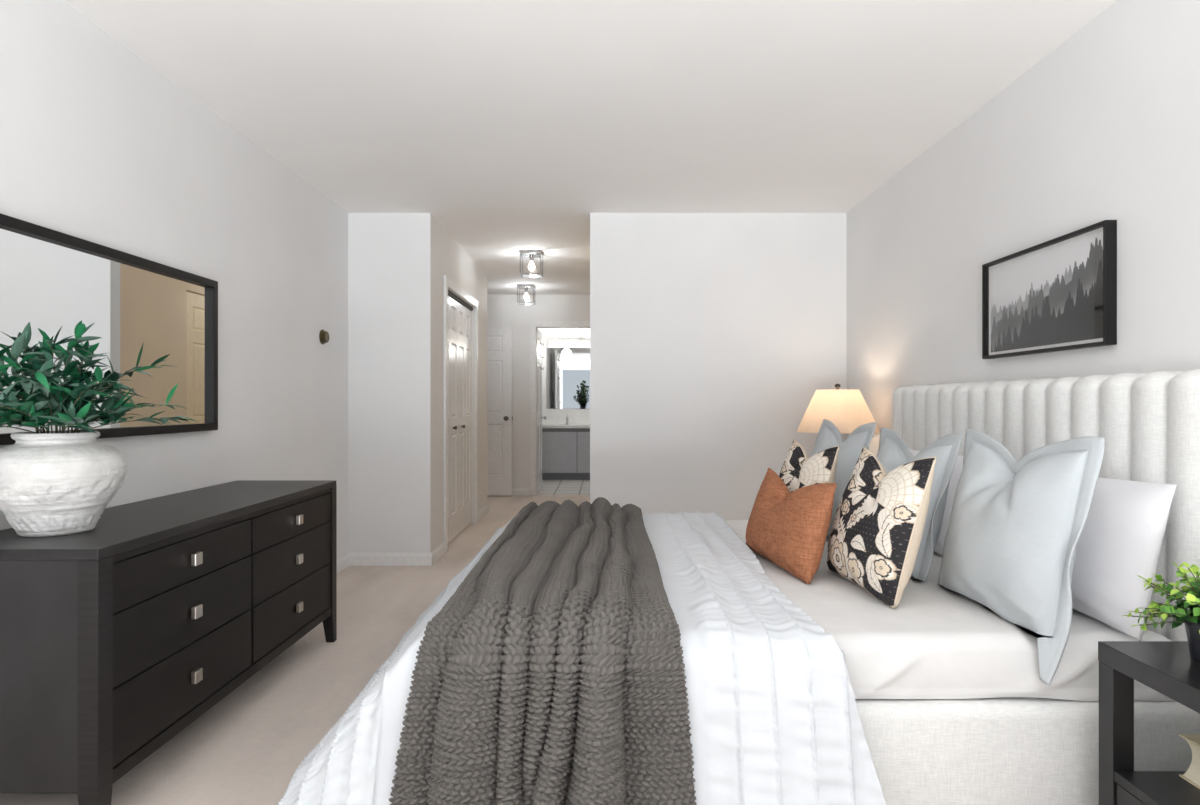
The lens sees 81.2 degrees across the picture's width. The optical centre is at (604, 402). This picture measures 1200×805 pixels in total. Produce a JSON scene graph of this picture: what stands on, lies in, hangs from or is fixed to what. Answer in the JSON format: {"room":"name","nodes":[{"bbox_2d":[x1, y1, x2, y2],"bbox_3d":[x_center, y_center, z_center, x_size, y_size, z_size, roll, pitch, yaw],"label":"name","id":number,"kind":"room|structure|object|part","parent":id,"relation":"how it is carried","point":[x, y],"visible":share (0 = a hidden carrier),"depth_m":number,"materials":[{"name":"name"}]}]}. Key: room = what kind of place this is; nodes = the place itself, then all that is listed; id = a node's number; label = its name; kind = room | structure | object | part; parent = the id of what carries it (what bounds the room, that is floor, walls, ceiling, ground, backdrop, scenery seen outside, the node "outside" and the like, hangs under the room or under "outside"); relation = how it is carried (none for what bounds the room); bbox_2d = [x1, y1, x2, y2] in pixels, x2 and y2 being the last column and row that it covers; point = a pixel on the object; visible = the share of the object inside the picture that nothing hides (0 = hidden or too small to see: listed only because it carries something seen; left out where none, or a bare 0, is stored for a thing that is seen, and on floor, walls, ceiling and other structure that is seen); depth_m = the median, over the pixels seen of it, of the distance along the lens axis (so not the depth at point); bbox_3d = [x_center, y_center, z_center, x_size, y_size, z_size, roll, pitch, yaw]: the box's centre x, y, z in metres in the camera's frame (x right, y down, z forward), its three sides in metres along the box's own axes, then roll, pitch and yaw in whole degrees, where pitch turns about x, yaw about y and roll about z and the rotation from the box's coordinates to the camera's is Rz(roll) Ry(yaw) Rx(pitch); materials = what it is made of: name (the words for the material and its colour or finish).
{"room":"bedroom","nodes":[
{"label":"bedroom","id":0,"kind":"room"},
{"bbox_2d":[0,0,347,558],"bbox_3d":[-1.824,-0.097,1.175,0.100,2.440,7.550,0,0,0],"label":"wall","id":1,"kind":"structure","parent":0,"point":[98,145],"depth_m":3.04,"materials":[{"name":"paint"}]},
{"bbox_2d":[0,213,217,444],"bbox_3d":[-1.756,-0.212,2.437,0.033,0.669,1.433,0,0,0],"label":"wall mirror","id":2,"kind":"object","parent":1,"relation":"attached to","point":[50,279],"visible":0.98,"depth_m":2.55,"materials":[{"name":"black paint"}]},
{"bbox_2d":[319,330,328,343],"bbox_3d":[-1.758,-0.415,4.400,0.032,0.094,0.094,0,0,0],"label":"thermostat","id":3,"kind":"object","parent":1,"relation":"attached to","point":[324,335],"visible":1,"depth_m":4.37,"materials":[{"name":"gold metal"}]},
{"bbox_2d":[337,553,349,572],"bbox_3d":[-1.767,1.081,1.175,0.014,0.085,7.350,0,0,0],"label":"baseboard","id":4,"kind":"structure","parent":1,"relation":"attached to","point":[343,562],"depth_m":4.72,"materials":[{"name":"white paint"}]},
{"bbox_2d":[0,480,589,804],"bbox_3d":[-0.137,1.173,4.125,3.827,0.100,13.450,0,0,0],"label":"floor","id":5,"kind":"structure","parent":0,"point":[247,748],"depth_m":2.67,"materials":[{"name":"beige carpet"}]},
{"bbox_2d":[0,480,336,804],"bbox_3d":[-1.499,0.745,2.537,0.486,0.756,1.562,0,0,0],"label":"dresser","id":6,"kind":"object","parent":5,"relation":"on","point":[117,635],"visible":1,"depth_m":1.97,"materials":[{"name":"brown wood"}]},
{"bbox_2d":[0,431,126,536],"bbox_3d":[-1.563,0.225,2.001,0.333,0.284,0.331,0,0,0],"label":"vase","id":7,"kind":"object","parent":6,"relation":"on","point":[52,484],"visible":0.97,"depth_m":1.91,"materials":[{"name":"white ceramic"}]},
{"bbox_2d":[0,320,196,433],"bbox_3d":[-1.511,0.010,1.957,0.574,0.484,0.530,0,0,23],"label":"plant","id":8,"kind":"object","parent":7,"relation":"in","point":[71,402],"visible":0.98,"depth_m":1.95,"materials":[{"name":"green plant"}]},
{"bbox_3d":[-1.296,0.759,1.782,0.052,0.728,0.052,0,0,0],"label":"leg","id":9,"kind":"part","parent":6,"relation":"part of","materials":[{"name":"brown wood"}]},
{"bbox_3d":[-1.285,0.847,2.171,0.018,0.201,0.719,0,0,0],"label":"drawer","id":10,"kind":"part","parent":6,"relation":"part of","materials":[{"name":"brown wood"}]},
{"bbox_3d":[-1.285,0.647,2.171,0.018,0.190,0.719,0,0,0],"label":"drawer","id":11,"kind":"part","parent":6,"relation":"part of","materials":[{"name":"brown wood"}]},
{"bbox_3d":[-1.285,0.483,2.171,0.018,0.129,0.719,0,0,0],"label":"drawer","id":12,"kind":"part","parent":6,"relation":"part of","materials":[{"name":"brown wood"}]},
{"bbox_3d":[-1.266,0.847,2.171,0.021,0.038,0.038,0,0,0],"label":"drawer pull","id":13,"kind":"part","parent":6,"relation":"part of","materials":[{"name":"silver metal"}]},
{"bbox_3d":[-1.266,0.647,2.171,0.021,0.038,0.038,0,0,0],"label":"drawer pull","id":14,"kind":"part","parent":6,"relation":"part of","materials":[{"name":"silver metal"}]},
{"bbox_3d":[-1.266,0.483,2.171,0.021,0.038,0.038,0,0,0],"label":"drawer pull","id":15,"kind":"part","parent":6,"relation":"part of","materials":[{"name":"silver metal"}]},
{"bbox_3d":[-1.284,0.405,2.537,0.020,0.020,1.457,0,0,0],"label":"rail","id":16,"kind":"part","parent":6,"relation":"part of","materials":[{"name":"brown wood"}]},
{"bbox_3d":[-1.284,0.970,2.537,0.020,0.037,1.457,0,0,0],"label":"rail","id":17,"kind":"part","parent":6,"relation":"part of","materials":[{"name":"brown wood"}]},
{"bbox_3d":[-1.285,0.847,2.903,0.018,0.201,0.719,0,0,0],"label":"drawer","id":18,"kind":"part","parent":6,"relation":"part of","materials":[{"name":"brown wood"}]},
{"bbox_3d":[-1.285,0.647,2.903,0.018,0.190,0.719,0,0,0],"label":"drawer","id":19,"kind":"part","parent":6,"relation":"part of","materials":[{"name":"brown wood"}]},
{"bbox_3d":[-1.285,0.483,2.903,0.018,0.129,0.719,0,0,0],"label":"drawer","id":20,"kind":"part","parent":6,"relation":"part of","materials":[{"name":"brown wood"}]},
{"bbox_3d":[-1.266,0.847,2.903,0.021,0.038,0.038,0,0,0],"label":"drawer pull","id":21,"kind":"part","parent":6,"relation":"part of","materials":[{"name":"silver metal"}]},
{"bbox_3d":[-1.266,0.647,2.903,0.021,0.038,0.038,0,0,0],"label":"drawer pull","id":22,"kind":"part","parent":6,"relation":"part of","materials":[{"name":"silver metal"}]},
{"bbox_3d":[-1.266,0.483,2.903,0.021,0.038,0.038,0,0,0],"label":"drawer pull","id":23,"kind":"part","parent":6,"relation":"part of","materials":[{"name":"silver metal"}]},
{"bbox_3d":[-1.296,0.759,3.292,0.052,0.728,0.052,0,0,0],"label":"leg","id":24,"kind":"part","parent":6,"relation":"part of","materials":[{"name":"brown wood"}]},
{"bbox_2d":[542,428,589,479],"bbox_3d":[0.130,0.746,10.474,2.120,0.755,0.548,0,0,0],"label":"bathroom vanity","id":25,"kind":"object","parent":5,"relation":"on","point":[565,451],"visible":0.23,"depth_m":10.20,"materials":[{"name":"grey laminate"}]},
{"bbox_3d":[-0.666,0.721,10.210,0.520,0.596,0.020,0,0,0],"label":"cabinet door","id":26,"kind":"part","parent":25,"relation":"part of","materials":[{"name":"grey laminate"}]},
{"bbox_2d":[542,409,589,427],"bbox_3d":[0.115,0.230,10.464,2.150,0.274,0.568,0,0,0],"label":"countertop","id":27,"kind":"structure","parent":25,"relation":"on","point":[556,418],"depth_m":10.57,"materials":[{"name":"white stone"}]},
{"bbox_2d":[573,380,588,408],"bbox_3d":[-0.360,-0.130,10.635,0.254,0.443,0.185,0,0,9],"label":"plant","id":28,"kind":"object","parent":27,"relation":"on","point":[582,400],"visible":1,"depth_m":10.63,"materials":[{"name":"green plant"}]},
{"bbox_3d":[-0.136,0.721,10.210,0.520,0.596,0.020,0,0,0],"label":"cabinet door","id":29,"kind":"part","parent":25,"relation":"part of","materials":[{"name":"grey laminate"}]},
{"bbox_2d":[855,369,1199,804],"bbox_3d":[0.584,0.515,2.765,2.168,1.215,2.150,0,0,0],"label":"bed","id":30,"kind":"object","parent":5,"relation":"on","point":[1000,750],"visible":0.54,"depth_m":1.85,"materials":[{"name":"white fabric"}]},
{"bbox_2d":[278,511,885,804],"bbox_3d":[-0.080,0.832,2.807,1.541,0.542,2.342,0,0,0],"label":"coverlet","id":31,"kind":"object","parent":30,"relation":"on","point":[773,713],"visible":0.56,"depth_m":1.75,"materials":[{"name":"white fabric"}]},
{"bbox_2d":[389,497,696,804],"bbox_3d":[-0.148,0.767,2.726,0.738,0.532,2.487,0,0,0],"label":"throw blanket","id":32,"kind":"object","parent":31,"relation":"on","point":[553,673],"visible":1,"depth_m":1.70,"materials":[{"name":"grey fabric"}]},
{"bbox_2d":[725,520,1174,700],"bbox_3d":[0.535,0.704,2.811,2.010,0.165,1.958,0,0,0],"label":"mattress","id":33,"kind":"object","parent":30,"relation":"on","point":[937,642],"visible":0.12,"depth_m":1.87,"materials":[{"name":"white fabric"}]},
{"bbox_2d":[745,468,836,583],"bbox_3d":[0.692,0.448,2.705,0.190,0.343,0.628,0,0,-11],"label":"cushion","id":34,"kind":"object","parent":33,"relation":"on","point":[789,530],"visible":0.98,"depth_m":2.51,"materials":[{"name":"fabric"}]},
{"bbox_2d":[779,440,839,492],"bbox_3d":[0.837,0.395,3.024,0.201,0.450,0.509,0,0,-6],"label":"floral cushion","id":35,"kind":"object","parent":33,"relation":"on","point":[798,470],"visible":0.41,"depth_m":2.89,"materials":[{"name":"fabric"}]},
{"bbox_3d":[0.866,0.395,3.027,0.147,0.443,0.500,0,0,-5],"label":"panel","id":36,"kind":"part","parent":35,"relation":"part of","materials":[{"name":"beige fabric"}]},
{"bbox_2d":[811,419,875,536],"bbox_3d":[1.070,0.350,3.304,0.232,0.532,0.584,0,0,0],"label":"sham pillow","id":37,"kind":"object","parent":33,"relation":"on","point":[828,436],"visible":0.34,"depth_m":3.10,"materials":[{"name":"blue fabric"}]},
{"bbox_2d":[827,447,936,608],"bbox_3d":[0.909,0.391,2.365,0.224,0.456,0.512,0,0,0],"label":"floral cushion","id":38,"kind":"object","parent":33,"relation":"on","point":[878,524],"visible":1,"depth_m":2.20,"materials":[{"name":"fabric"}]},
{"bbox_3d":[0.936,0.391,2.366,0.157,0.450,0.500,0,0,-4],"label":"panel","id":39,"kind":"part","parent":38,"relation":"part of","materials":[{"name":"beige fabric"}]},
{"bbox_2d":[876,428,962,580],"bbox_3d":[1.132,0.360,2.709,0.235,0.511,0.584,0,0,0],"label":"sham pillow","id":40,"kind":"object","parent":33,"relation":"on","point":[893,453],"visible":0.5,"depth_m":2.47,"materials":[{"name":"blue fabric"}]},
{"bbox_2d":[909,449,962,554],"bbox_3d":[1.411,0.415,3.160,0.204,0.403,0.700,0,0,0],"label":"sleeping pillow","id":41,"kind":"object","parent":33,"relation":"on","point":[957,470],"visible":0.1,"depth_m":2.84,"materials":[{"name":"white fabric"}]},
{"bbox_2d":[937,429,1104,685],"bbox_3d":[1.201,0.407,2.101,0.218,0.637,0.585,0,0,-8],"label":"sham pillow","id":42,"kind":"object","parent":33,"relation":"on","point":[1015,528],"visible":1,"depth_m":1.94,"materials":[{"name":"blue fabric"}]},
{"bbox_2d":[1071,477,1176,640],"bbox_3d":[1.436,0.418,2.180,0.198,0.410,0.704,0,0,0],"label":"sleeping pillow","id":43,"kind":"object","parent":33,"relation":"on","point":[1120,540],"visible":0.47,"depth_m":1.91,"materials":[{"name":"white fabric"}]},
{"bbox_2d":[1098,641,1199,804],"bbox_3d":[1.379,0.854,1.495,0.333,0.538,0.450,0,0,0],"label":"side table","id":44,"kind":"object","parent":5,"relation":"on","point":[1168,668],"visible":0.99,"depth_m":1.66,"materials":[{"name":"black paint"}]},
{"bbox_3d":[1.238,0.878,1.694,0.050,0.490,0.050,0,0,0],"label":"leg","id":45,"kind":"part","parent":44,"relation":"part of","materials":[{"name":"black paint"}]},
{"bbox_3d":[1.227,0.999,1.495,0.018,0.188,0.340,0,0,0],"label":"drawer","id":46,"kind":"part","parent":44,"relation":"part of","materials":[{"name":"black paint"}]},
{"bbox_2d":[1114,771,1199,804],"bbox_3d":[1.379,0.889,1.495,0.327,0.024,0.347,0,0,0],"label":"shelf","id":47,"kind":"object","parent":44,"relation":"attached to","point":[1142,787],"depth_m":1.60,"materials":[{"name":"black paint"}]},
{"bbox_2d":[1123,561,1199,661],"bbox_3d":[1.378,0.450,1.583,0.293,0.267,0.318,0,0,-14],"label":"potted plant","id":48,"kind":"object","parent":44,"relation":"on","point":[1190,617],"visible":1,"depth_m":1.60,"materials":[{"name":"green plant"}]},
{"bbox_3d":[1.385,0.538,1.585,0.122,0.091,0.122,0,0,0],"label":"pot","id":49,"kind":"part","parent":48,"relation":"part of","materials":[{"name":"black ceramic"}]},
{"bbox_2d":[1179,734,1199,788],"bbox_3d":[1.439,0.827,1.522,0.178,0.098,0.245,0,0,0],"label":"book","id":50,"kind":"object","parent":44,"relation":"on","point":[1192,775],"visible":1,"depth_m":1.62,"materials":[{"name":"beige paper"}]},
{"bbox_3d":[1.379,0.854,4.280,0.333,0.538,0.450,0,0,0],"label":"side table","id":51,"kind":"object","parent":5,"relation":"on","visible":0},
{"bbox_2d":[796,384,879,433],"bbox_3d":[1.415,0.234,4.250,0.486,0.702,0.486,0,0,0],"label":"table lamp","id":52,"kind":"object","parent":51,"relation":"on","point":[847,409],"visible":0.51,"depth_m":4.11,"materials":[{"name":"beige fabric"}]},
{"bbox_2d":[434,217,486,548],"bbox_3d":[-1.256,-0.097,6.075,0.100,2.440,2.250,0,0,0],"label":"wall","id":53,"kind":"structure","parent":0,"point":[451,260],"depth_m":5.82,"materials":[{"name":"paint"}]},
{"bbox_2d":[431,542,444,564],"bbox_3d":[-1.199,1.081,5.037,0.014,0.085,0.375,0,0,0],"label":"baseboard","id":54,"kind":"structure","parent":53,"relation":"attached to","point":[438,552],"depth_m":5.03,"materials":[{"name":"white paint"}]},
{"bbox_2d":[448,295,457,542],"bbox_3d":[-1.236,0.129,5.615,0.063,1.965,0.595,0,0,0],"label":"door","id":55,"kind":"structure","parent":53,"relation":"in","point":[452,304],"depth_m":5.71,"materials":[{"name":"white paint"}]},
{"bbox_2d":[448,290,472,310],"bbox_3d":[-1.254,-0.872,5.915,0.055,0.030,1.210,0,0,0],"label":"trim","id":56,"kind":"structure","parent":53,"relation":"attached to","point":[450,294],"depth_m":5.92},
{"bbox_2d":[444,275,477,552],"bbox_3d":[-1.197,0.083,5.915,0.018,2.080,1.350,0,0,0],"label":"trim","id":57,"kind":"structure","parent":53,"relation":"attached to","point":[448,283],"depth_m":5.30,"materials":[{"name":"white paint"}]},
{"bbox_2d":[458,302,470,533],"bbox_3d":[-1.236,0.129,6.215,0.063,1.965,0.595,0,0,0],"label":"door","id":58,"kind":"structure","parent":53,"relation":"in","point":[464,314],"depth_m":6.19,"materials":[{"name":"white paint"}]},
{"bbox_2d":[478,504,488,521],"bbox_3d":[-1.199,1.081,6.902,0.014,0.085,0.595,0,0,0],"label":"baseboard","id":59,"kind":"structure","parent":53,"relation":"attached to","point":[485,509],"depth_m":6.89,"materials":[{"name":"white paint"}]},
{"bbox_2d":[487,295,589,494],"bbox_3d":[-0.975,-0.097,8.550,1.950,2.440,0.100,0,0,0],"label":"wall","id":60,"kind":"structure","parent":0,"point":[501,309],"depth_m":8.50,"materials":[{"name":"paint"}]},
{"bbox_2d":[487,325,512,495],"bbox_3d":[-1.499,0.086,8.386,0.786,2.050,0.099,0,0,0],"label":"door","id":61,"kind":"structure","parent":60,"relation":"in","point":[499,337],"depth_m":8.40,"materials":[{"name":"white paint"}]},
{"bbox_2d":[512,488,529,495],"bbox_3d":[-1.427,1.081,8.493,1.045,0.085,0.014,0,0,0],"label":"baseboard","id":62,"kind":"structure","parent":60,"relation":"attached to","point":[515,491],"depth_m":8.49,"materials":[{"name":"white paint"}]},
{"bbox_2d":[537,328,546,492],"bbox_3d":[-0.811,0.096,8.945,0.099,2.030,0.690,0,0,0],"label":"door","id":63,"kind":"structure","parent":60,"relation":"in","point":[539,334],"depth_m":8.89,"materials":[{"name":"white paint"}]},
{"bbox_2d":[530,321,589,495],"bbox_3d":[-0.480,0.066,8.491,0.840,2.115,0.018,0,0,0],"label":"trim","id":64,"kind":"structure","parent":60,"relation":"attached to","point":[533,324],"depth_m":8.48,"materials":[{"name":"white paint"}]},
{"bbox_2d":[541,328,589,408],"bbox_3d":[0.100,-0.097,10.800,2.400,2.440,0.100,0,0,0],"label":"wall","id":65,"kind":"structure","parent":0,"point":[547,333],"depth_m":10.75,"materials":[{"name":"paint"}]},
{"bbox_2d":[546,348,589,408],"bbox_3d":[0.105,-0.380,10.743,1.990,0.935,0.011,0,0,0],"label":"bathroom mirror","id":66,"kind":"object","parent":65,"relation":"attached to","point":[566,368],"visible":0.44,"depth_m":10.74,"materials":[{"name":"clear glass"}]},
{"bbox_2d":[548,340,589,346],"bbox_3d":[-0.180,-0.909,10.677,1.360,0.115,0.144,0,0,0],"label":"vanity light","id":67,"kind":"object","parent":65,"relation":"attached to","point":[551,343],"visible":0.46,"depth_m":10.70,"materials":[{"name":"white glass"}]},
{"bbox_3d":[-0.745,-0.909,10.655,0.100,0.100,0.100,0,0,0],"label":"globe","id":68,"kind":"part","parent":67,"relation":"part of","materials":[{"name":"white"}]},
{"bbox_3d":[-0.590,-0.909,10.655,0.100,0.100,0.100,0,0,0],"label":"globe","id":69,"kind":"part","parent":67,"relation":"part of","materials":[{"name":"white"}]},
{"bbox_3d":[-0.435,-0.909,10.655,0.100,0.100,0.100,0,0,0],"label":"globe","id":70,"kind":"part","parent":67,"relation":"part of","materials":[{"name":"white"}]},
{"bbox_3d":[-0.280,-0.909,10.655,0.100,0.100,0.100,0,0,0],"label":"globe","id":71,"kind":"part","parent":67,"relation":"part of","materials":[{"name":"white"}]},
{"bbox_2d":[62,0,1116,294],"bbox_3d":[-0.137,-1.367,4.125,3.827,0.100,13.450,0,0,0],"label":"ceiling","id":72,"kind":"structure","parent":0,"point":[509,123],"depth_m":2.96,"materials":[{"name":"paint"}]},
{"bbox_2d":[517,285,534,304],"bbox_3d":[-0.880,-1.217,7.880,0.188,0.200,0.188,0,0,0],"label":"ceiling light","id":73,"kind":"object","parent":72,"relation":"attached to","point":[526,288],"visible":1,"depth_m":7.85,"materials":[{"name":"clear glass"}]},
{"bbox_3d":[-0.880,-1.304,7.880,0.188,0.026,0.188,0,0,0],"label":"mount plate","id":74,"kind":"part","parent":73,"relation":"part of","materials":[{"name":"silver metal"}]},
{"bbox_2d":[520,251,542,277],"bbox_3d":[-0.640,-1.217,6.140,0.188,0.200,0.188,0,0,0],"label":"ceiling light","id":75,"kind":"object","parent":72,"relation":"attached to","point":[531,255],"visible":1,"depth_m":6.12,"materials":[{"name":"clear glass"}]},
{"bbox_3d":[-0.640,-1.304,6.140,0.188,0.026,0.188,0,0,0],"label":"mount plate","id":76,"kind":"part","parent":75,"relation":"part of","materials":[{"name":"silver metal"}]},
{"bbox_3d":[-0.640,-1.208,6.140,0.164,0.164,0.164,0,0,0],"label":"lamp shade","id":77,"kind":"part","parent":75,"relation":"part of","materials":[{"name":"clear glass"}]},
{"bbox_3d":[-0.640,-1.201,6.140,0.060,0.080,0.060,0,0,0],"label":"bulb","id":78,"kind":"part","parent":75,"relation":"part of","materials":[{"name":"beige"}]},
{"bbox_2d":[348,213,846,553],"bbox_3d":[-0.049,-0.097,4.900,3.451,2.440,0.100,0,0,0],"label":"wall","id":79,"kind":"structure","parent":0,"point":[713,336],"depth_m":4.85,"materials":[{"name":"paint"}]},
{"bbox_2d":[350,553,431,565],"bbox_3d":[-1.476,1.081,4.843,0.568,0.085,0.014,0,0,0],"label":"baseboard","id":80,"kind":"structure","parent":79,"relation":"attached to","point":[356,559],"depth_m":4.84,"materials":[{"name":"white paint"}]},
{"bbox_2d":[847,0,1199,455],"bbox_3d":[1.727,-0.097,1.175,0.100,2.440,7.550,0,0,0],"label":"wall","id":81,"kind":"structure","parent":0,"point":[1106,125],"depth_m":2.62,"materials":[{"name":"paint"}]},
{"bbox_2d":[982,220,1116,358],"bbox_3d":[1.657,-0.395,2.662,0.039,0.408,0.748,0,0,0],"label":"framed print","id":82,"kind":"object","parent":81,"relation":"attached to","point":[1059,293],"visible":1,"depth_m":2.58,"materials":[{"name":"black paint"}]}
]}

